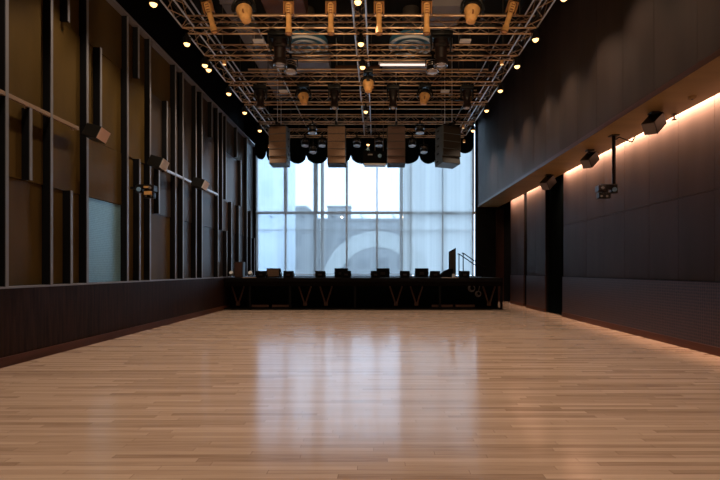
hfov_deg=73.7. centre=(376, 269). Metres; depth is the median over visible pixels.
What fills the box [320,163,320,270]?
pillar
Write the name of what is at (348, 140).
swag
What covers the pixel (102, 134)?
grille
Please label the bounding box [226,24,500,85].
lighting truss
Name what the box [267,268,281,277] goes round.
stage monitor
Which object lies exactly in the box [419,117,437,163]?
swag
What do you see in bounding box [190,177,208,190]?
speaker
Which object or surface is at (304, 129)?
lighting truss
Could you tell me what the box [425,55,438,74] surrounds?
light
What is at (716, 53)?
trim
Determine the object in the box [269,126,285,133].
grille
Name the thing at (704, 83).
soffit
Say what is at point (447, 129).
grille
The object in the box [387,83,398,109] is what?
light
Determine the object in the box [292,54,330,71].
air duct
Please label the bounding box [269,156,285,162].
grille
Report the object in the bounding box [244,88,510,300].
wall
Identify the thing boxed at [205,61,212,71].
ceiling spotlight
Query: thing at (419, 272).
stage monitor
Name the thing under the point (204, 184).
grille
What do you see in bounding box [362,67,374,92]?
light
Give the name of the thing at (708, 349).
baseboard
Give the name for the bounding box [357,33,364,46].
ceiling spotlight
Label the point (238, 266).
grille
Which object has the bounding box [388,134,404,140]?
grille
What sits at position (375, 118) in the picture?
swag
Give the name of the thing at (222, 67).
lighting truss
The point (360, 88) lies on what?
lighting truss
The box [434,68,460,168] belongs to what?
speaker
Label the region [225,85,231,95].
ceiling spotlight
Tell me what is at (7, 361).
baseboard
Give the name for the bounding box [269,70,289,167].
speaker
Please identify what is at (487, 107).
ceiling spotlight
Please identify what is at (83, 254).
wall
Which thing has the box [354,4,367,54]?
lighting truss
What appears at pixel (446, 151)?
grille
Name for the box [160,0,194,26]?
lighting truss
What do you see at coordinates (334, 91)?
light
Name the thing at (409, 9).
ceiling vent
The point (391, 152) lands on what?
grille
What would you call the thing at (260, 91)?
light
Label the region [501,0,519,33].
light
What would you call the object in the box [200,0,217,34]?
light
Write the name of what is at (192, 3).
cable tray
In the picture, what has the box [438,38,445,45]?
vent
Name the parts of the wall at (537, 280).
wall panel, baseboard, wall panel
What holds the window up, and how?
in the wall at (249, 120)
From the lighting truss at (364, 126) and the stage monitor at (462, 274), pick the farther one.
the lighting truss at (364, 126)
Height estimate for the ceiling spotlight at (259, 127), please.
0.330 m
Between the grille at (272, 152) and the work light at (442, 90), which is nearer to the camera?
the work light at (442, 90)
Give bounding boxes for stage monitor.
[256,271,267,277]
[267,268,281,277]
[283,271,294,277]
[315,271,325,277]
[334,268,347,277]
[341,271,350,277]
[370,271,380,277]
[376,268,389,277]
[400,271,409,277]
[414,268,428,277]
[429,271,439,277]
[440,269,452,276]
[458,271,469,277]
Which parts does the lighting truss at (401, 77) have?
hanging rod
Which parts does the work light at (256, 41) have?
plate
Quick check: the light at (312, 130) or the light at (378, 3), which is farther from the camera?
the light at (312, 130)
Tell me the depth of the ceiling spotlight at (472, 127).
19.77 m
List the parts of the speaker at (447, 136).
chain, fly frame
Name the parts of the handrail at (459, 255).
post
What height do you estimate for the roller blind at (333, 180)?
7.110 m
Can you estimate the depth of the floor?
5.39 m
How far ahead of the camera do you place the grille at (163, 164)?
11.91 m
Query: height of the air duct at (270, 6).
1.379 m
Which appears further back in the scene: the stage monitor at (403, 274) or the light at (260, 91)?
the stage monitor at (403, 274)
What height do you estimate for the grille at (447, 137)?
0.255 m
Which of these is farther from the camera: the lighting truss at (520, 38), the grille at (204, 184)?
the grille at (204, 184)
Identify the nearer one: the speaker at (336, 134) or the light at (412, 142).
the speaker at (336, 134)
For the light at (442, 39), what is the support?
hanging from the lighting truss at (238, 22)
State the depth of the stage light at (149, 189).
11.13 m
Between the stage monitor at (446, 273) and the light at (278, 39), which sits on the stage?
the stage monitor at (446, 273)
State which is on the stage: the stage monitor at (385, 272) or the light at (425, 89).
the stage monitor at (385, 272)
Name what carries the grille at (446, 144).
attached to the speaker at (447, 136)
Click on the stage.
(299, 292)
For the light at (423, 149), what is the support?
hanging from the lighting truss at (304, 129)
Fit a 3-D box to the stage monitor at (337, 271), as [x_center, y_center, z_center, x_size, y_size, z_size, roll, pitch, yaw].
[-1.425,0.115,19.245,0.544,0.370,0.509,0,0,0]
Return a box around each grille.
[96,127,110,143]
[159,158,168,170]
[201,180,208,190]
[235,263,241,276]
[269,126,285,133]
[269,134,285,140]
[269,141,285,148]
[269,149,285,155]
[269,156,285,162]
[328,127,344,132]
[328,134,344,140]
[328,142,344,147]
[328,149,344,155]
[328,156,344,162]
[388,127,404,132]
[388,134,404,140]
[388,142,404,147]
[388,149,404,155]
[388,156,404,162]
[442,156,459,163]
[443,125,460,133]
[443,133,460,141]
[443,141,460,148]
[443,148,460,155]
[540,183,548,189]
[580,160,591,168]
[642,123,656,134]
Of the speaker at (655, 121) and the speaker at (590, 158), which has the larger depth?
the speaker at (590, 158)
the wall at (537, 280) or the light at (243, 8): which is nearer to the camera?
the light at (243, 8)
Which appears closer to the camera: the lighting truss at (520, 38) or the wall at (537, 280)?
the lighting truss at (520, 38)
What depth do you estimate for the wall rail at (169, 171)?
14.47 m
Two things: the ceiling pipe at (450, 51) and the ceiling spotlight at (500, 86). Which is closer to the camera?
the ceiling spotlight at (500, 86)
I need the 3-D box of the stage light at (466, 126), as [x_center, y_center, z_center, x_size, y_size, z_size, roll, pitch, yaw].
[3.820,-7.349,20.650,0.360,2.701,1.611,0,0,0]
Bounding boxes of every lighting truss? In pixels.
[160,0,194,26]
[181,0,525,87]
[182,6,536,34]
[188,9,215,54]
[204,43,517,60]
[210,6,234,81]
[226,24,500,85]
[230,37,250,101]
[242,29,487,104]
[244,63,265,121]
[258,70,473,124]
[261,117,271,135]
[289,77,464,137]
[351,0,366,27]
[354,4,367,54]
[357,1,368,81]
[359,78,369,101]
[361,50,370,121]
[363,95,371,135]
[467,97,484,121]
[479,17,498,101]
[492,50,515,81]
[508,1,530,54]
[524,0,555,27]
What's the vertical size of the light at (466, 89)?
0.811 m
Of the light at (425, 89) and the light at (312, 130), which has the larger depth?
the light at (312, 130)
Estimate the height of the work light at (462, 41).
0.185 m
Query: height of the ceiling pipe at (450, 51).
1.880 m
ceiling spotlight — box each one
[148,0,158,7]
[183,33,190,46]
[201,55,208,67]
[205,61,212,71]
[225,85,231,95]
[242,105,247,114]
[257,124,261,131]
[354,0,361,5]
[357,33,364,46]
[359,58,365,69]
[363,104,368,113]
[470,124,475,131]
[484,103,489,112]
[497,82,503,92]
[513,57,520,68]
[531,28,539,41]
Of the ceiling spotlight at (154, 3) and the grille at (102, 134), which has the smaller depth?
the grille at (102, 134)
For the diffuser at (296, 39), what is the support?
attached to the ceiling vent at (296, 39)
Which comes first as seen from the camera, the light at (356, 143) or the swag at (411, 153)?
the light at (356, 143)
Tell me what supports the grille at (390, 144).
attached to the speaker at (395, 133)
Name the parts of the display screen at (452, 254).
glass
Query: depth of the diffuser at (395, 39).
15.58 m
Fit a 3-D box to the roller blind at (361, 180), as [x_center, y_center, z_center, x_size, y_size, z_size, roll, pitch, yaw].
[-0.722,-3.315,22.830,1.415,7.110,0.080,0,0,0]
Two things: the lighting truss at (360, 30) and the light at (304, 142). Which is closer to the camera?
the lighting truss at (360, 30)
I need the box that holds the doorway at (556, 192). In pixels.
[549,174,562,314]
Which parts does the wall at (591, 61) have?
wall panel, wall panel, wall panel, wall panel, wall panel, wall panel, wall panel, wall panel, wall panel, wall panel, wall panel, wall panel, wall panel, wall panel, wall panel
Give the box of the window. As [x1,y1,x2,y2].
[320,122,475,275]
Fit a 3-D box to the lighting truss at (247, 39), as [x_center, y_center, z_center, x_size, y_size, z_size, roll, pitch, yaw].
[-4.150,-8.079,15.000,0.540,1.199,12.000,0,0,0]
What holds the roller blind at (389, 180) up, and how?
attached to the window
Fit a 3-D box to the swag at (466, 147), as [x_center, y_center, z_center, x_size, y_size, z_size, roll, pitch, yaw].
[4.074,-6.250,22.132,0.792,1.700,0.235,0,0,0]
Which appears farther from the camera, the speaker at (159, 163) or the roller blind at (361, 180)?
the roller blind at (361, 180)
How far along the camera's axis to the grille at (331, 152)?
18.00 m
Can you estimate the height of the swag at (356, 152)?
2.180 m
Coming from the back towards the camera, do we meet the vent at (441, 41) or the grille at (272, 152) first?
the grille at (272, 152)
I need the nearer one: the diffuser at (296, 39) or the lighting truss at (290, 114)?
the diffuser at (296, 39)
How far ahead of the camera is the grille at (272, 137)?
17.99 m
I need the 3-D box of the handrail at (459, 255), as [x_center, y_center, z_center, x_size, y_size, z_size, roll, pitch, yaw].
[4.006,-0.211,20.400,0.992,1.022,1.044,0,0,0]
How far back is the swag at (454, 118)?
22.19 m
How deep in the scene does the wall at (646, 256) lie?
10.31 m
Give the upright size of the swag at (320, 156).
2.180 m
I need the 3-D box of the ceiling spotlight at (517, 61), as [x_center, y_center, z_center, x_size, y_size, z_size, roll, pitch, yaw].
[3.960,-5.855,13.567,0.186,0.330,0.186,0,0,34]
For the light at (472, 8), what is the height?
0.735 m
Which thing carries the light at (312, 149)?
hanging from the lighting truss at (304, 129)
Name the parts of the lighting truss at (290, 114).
hanging rod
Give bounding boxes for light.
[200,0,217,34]
[231,0,255,23]
[253,35,264,43]
[253,83,267,109]
[267,30,291,68]
[283,0,293,35]
[284,55,297,74]
[295,82,311,104]
[300,135,309,146]
[307,121,317,134]
[308,138,317,153]
[317,135,326,146]
[325,0,335,35]
[328,83,340,109]
[352,135,361,146]
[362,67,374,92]
[374,0,383,35]
[374,135,382,146]
[379,23,427,65]
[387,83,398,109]
[407,135,416,146]
[415,121,424,134]
[417,82,432,104]
[419,138,428,153]
[421,0,431,35]
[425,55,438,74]
[429,30,452,68]
[440,86,449,92]
[459,35,470,43]
[460,0,484,24]
[460,83,473,109]
[460,117,472,135]
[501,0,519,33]
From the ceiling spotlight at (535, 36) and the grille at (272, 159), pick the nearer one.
the ceiling spotlight at (535, 36)
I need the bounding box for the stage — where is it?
[224,276,502,309]
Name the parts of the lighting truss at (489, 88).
hanging rod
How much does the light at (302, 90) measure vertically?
0.735 m
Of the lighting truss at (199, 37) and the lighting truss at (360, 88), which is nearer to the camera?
the lighting truss at (199, 37)
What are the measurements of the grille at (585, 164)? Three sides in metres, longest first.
0.230 x 0.230 x 0.012 m
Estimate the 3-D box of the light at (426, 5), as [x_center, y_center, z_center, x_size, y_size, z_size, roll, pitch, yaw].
[1.082,-5.574,10.450,0.232,0.891,0.174,0,0,0]
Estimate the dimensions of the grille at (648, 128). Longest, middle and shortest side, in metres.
0.230 x 0.230 x 0.012 m
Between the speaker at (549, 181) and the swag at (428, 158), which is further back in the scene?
the swag at (428, 158)
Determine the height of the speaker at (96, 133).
0.392 m
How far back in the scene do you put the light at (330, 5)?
10.41 m
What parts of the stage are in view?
leg, kick rail, kick rail, leg, leg, rail, leg, kick rail, kick rail, leg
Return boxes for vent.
[286,5,327,56]
[389,5,432,56]
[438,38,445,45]
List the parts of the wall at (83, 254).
wall panel, wall panel, wall panel, wall panel, wall panel, wall panel, wall panel, wall panel, wall panel, wall panel, wall panel, wall panel, wall panel, wall panel, wall panel, trim, wall panel, wall panel, wall panel, wall panel, wall panel, wall panel, wall panel, wall panel, wall panel, wall panel, wall panel, wall panel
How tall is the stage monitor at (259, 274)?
0.266 m
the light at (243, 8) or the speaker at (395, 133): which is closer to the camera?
the light at (243, 8)
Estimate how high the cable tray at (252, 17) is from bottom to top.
2.122 m
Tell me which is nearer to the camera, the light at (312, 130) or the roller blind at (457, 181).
the light at (312, 130)
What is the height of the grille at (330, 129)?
0.255 m
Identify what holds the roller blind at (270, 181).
attached to the wall at (249, 120)
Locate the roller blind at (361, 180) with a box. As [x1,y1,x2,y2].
[347,156,376,274]
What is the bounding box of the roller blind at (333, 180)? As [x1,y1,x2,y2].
[321,160,345,274]
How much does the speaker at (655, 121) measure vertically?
0.448 m
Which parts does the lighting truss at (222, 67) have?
hanging rod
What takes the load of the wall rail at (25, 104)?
attached to the wall at (83, 254)
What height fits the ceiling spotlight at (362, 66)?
0.330 m
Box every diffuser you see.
[287,30,327,52]
[389,30,429,52]
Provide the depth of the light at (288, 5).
10.41 m
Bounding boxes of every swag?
[255,116,266,159]
[267,117,287,159]
[288,117,305,163]
[306,117,327,163]
[328,117,350,161]
[351,117,372,163]
[373,117,395,150]
[397,117,418,163]
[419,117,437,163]
[438,117,456,126]
[457,117,473,152]
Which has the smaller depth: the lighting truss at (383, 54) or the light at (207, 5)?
the light at (207, 5)
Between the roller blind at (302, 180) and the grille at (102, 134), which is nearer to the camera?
the grille at (102, 134)
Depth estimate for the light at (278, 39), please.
11.95 m
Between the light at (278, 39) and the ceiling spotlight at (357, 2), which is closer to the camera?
the ceiling spotlight at (357, 2)
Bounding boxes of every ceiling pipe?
[213,2,518,14]
[248,19,487,69]
[268,51,476,90]
[273,108,462,109]
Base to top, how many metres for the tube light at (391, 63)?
1.675 m
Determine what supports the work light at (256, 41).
hanging from the lighting truss at (238, 22)
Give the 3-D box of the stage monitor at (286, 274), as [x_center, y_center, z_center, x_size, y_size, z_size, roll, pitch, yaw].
[-3.402,0.167,18.555,0.394,0.266,0.429,0,0,0]
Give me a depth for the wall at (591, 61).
11.55 m
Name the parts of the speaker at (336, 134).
chain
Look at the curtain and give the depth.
22.83 m
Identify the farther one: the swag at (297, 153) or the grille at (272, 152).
the swag at (297, 153)
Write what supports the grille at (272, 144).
attached to the speaker at (279, 134)
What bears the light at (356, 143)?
hanging from the lighting truss at (304, 129)
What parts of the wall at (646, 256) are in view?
wall panel, wall panel, wall panel, wall panel, wall panel, wall panel, wall panel, wall panel, wall panel, wall panel, wall panel, wall panel, wall panel, wall panel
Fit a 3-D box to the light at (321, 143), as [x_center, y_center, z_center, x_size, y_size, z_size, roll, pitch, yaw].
[-2.458,-5.778,21.495,0.376,0.504,0.376,0,0,-45]
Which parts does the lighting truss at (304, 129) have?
hanging rod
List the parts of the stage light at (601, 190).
arm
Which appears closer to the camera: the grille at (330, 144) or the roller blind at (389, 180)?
the grille at (330, 144)
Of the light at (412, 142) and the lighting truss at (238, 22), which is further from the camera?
the light at (412, 142)
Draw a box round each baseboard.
[0,305,229,367]
[562,312,719,356]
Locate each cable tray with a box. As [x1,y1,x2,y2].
[189,0,272,119]
[252,17,305,125]
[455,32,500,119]
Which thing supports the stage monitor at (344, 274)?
on the stage
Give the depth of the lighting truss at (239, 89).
16.42 m
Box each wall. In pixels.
[0,0,255,357]
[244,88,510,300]
[477,0,719,204]
[510,193,527,305]
[526,186,548,311]
[562,93,719,347]
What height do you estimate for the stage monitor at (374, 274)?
0.266 m
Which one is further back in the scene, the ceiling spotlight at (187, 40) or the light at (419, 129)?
the light at (419, 129)
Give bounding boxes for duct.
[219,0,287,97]
[261,0,307,17]
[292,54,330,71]
[335,30,379,74]
[382,57,427,71]
[421,0,463,29]
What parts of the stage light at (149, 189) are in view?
arm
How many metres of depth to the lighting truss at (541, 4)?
11.33 m
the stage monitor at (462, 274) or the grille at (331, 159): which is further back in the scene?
the stage monitor at (462, 274)
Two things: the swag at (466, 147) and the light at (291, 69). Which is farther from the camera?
the swag at (466, 147)
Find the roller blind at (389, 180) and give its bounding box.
[377,165,402,274]
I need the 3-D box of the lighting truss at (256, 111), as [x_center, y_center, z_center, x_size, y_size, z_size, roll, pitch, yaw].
[-4.680,-7.349,18.501,0.360,2.701,1.912,0,0,0]
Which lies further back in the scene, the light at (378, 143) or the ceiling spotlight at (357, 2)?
the light at (378, 143)
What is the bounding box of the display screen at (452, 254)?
[449,248,456,276]
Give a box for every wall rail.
[0,89,78,130]
[166,170,217,195]
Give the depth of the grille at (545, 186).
15.01 m
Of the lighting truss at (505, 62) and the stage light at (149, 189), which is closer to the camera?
the stage light at (149, 189)
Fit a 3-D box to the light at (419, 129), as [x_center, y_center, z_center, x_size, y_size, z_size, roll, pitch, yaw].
[1.740,-5.778,19.495,0.376,0.504,0.376,0,0,-45]
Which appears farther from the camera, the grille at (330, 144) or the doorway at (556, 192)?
the grille at (330, 144)
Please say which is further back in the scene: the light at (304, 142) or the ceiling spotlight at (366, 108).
the light at (304, 142)
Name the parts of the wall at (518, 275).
wall panel, baseboard, wall panel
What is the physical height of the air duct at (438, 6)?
1.079 m
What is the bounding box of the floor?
[0,301,719,479]
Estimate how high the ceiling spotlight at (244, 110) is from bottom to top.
0.330 m
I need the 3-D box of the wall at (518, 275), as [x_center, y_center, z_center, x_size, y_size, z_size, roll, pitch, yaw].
[6.190,-1.100,20.775,0.340,5.200,1.950,0,0,0]
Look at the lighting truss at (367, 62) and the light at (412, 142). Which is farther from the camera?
the light at (412, 142)
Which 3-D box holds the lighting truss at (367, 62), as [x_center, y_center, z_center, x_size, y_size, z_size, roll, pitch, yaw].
[-0.410,-7.349,14.560,0.360,2.701,1.492,0,0,0]
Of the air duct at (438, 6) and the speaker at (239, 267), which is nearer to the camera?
the air duct at (438, 6)
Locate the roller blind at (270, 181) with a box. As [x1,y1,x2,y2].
[256,151,284,274]
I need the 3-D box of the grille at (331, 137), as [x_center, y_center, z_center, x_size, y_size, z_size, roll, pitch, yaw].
[-1.526,-4.965,17.994,0.640,0.255,0.016,0,0,0]
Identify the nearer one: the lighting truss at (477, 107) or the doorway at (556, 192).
the doorway at (556, 192)
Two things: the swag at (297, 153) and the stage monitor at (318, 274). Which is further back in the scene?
the swag at (297, 153)
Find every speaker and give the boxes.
[82,123,110,143]
[147,155,168,171]
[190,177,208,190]
[234,262,244,277]
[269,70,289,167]
[327,38,345,167]
[387,56,404,167]
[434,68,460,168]
[540,174,555,189]
[580,149,599,168]
[641,111,666,134]
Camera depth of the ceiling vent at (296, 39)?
15.73 m
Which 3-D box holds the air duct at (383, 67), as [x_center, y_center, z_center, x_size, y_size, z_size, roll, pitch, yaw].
[1.000,-7.989,17.375,1.600,1.379,0.750,0,0,0]
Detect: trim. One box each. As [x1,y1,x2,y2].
[477,49,719,206]
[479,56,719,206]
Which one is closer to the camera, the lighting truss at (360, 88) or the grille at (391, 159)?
the lighting truss at (360, 88)
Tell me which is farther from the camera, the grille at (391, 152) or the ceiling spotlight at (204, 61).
the grille at (391, 152)
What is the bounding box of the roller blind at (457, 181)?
[443,151,472,274]
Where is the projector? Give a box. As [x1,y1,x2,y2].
[363,74,386,166]
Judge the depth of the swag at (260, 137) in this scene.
22.09 m
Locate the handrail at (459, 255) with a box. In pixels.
[458,253,485,276]
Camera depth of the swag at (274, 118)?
22.15 m
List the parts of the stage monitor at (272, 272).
panel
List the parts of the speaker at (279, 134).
chain, fly frame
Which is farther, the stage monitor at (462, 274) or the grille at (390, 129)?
the stage monitor at (462, 274)
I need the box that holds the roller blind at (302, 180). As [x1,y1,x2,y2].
[285,156,319,274]
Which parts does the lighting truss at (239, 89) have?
hanging rod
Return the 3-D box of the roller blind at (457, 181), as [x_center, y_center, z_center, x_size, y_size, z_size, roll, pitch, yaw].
[3.832,-3.315,22.830,1.420,7.110,0.080,0,0,0]
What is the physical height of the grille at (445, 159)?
0.253 m
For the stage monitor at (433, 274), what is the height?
0.266 m
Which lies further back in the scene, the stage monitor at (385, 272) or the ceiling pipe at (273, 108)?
the ceiling pipe at (273, 108)
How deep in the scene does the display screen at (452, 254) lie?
20.46 m
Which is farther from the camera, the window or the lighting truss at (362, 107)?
the window
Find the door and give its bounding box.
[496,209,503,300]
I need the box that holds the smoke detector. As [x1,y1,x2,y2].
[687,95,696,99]
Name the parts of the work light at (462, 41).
plate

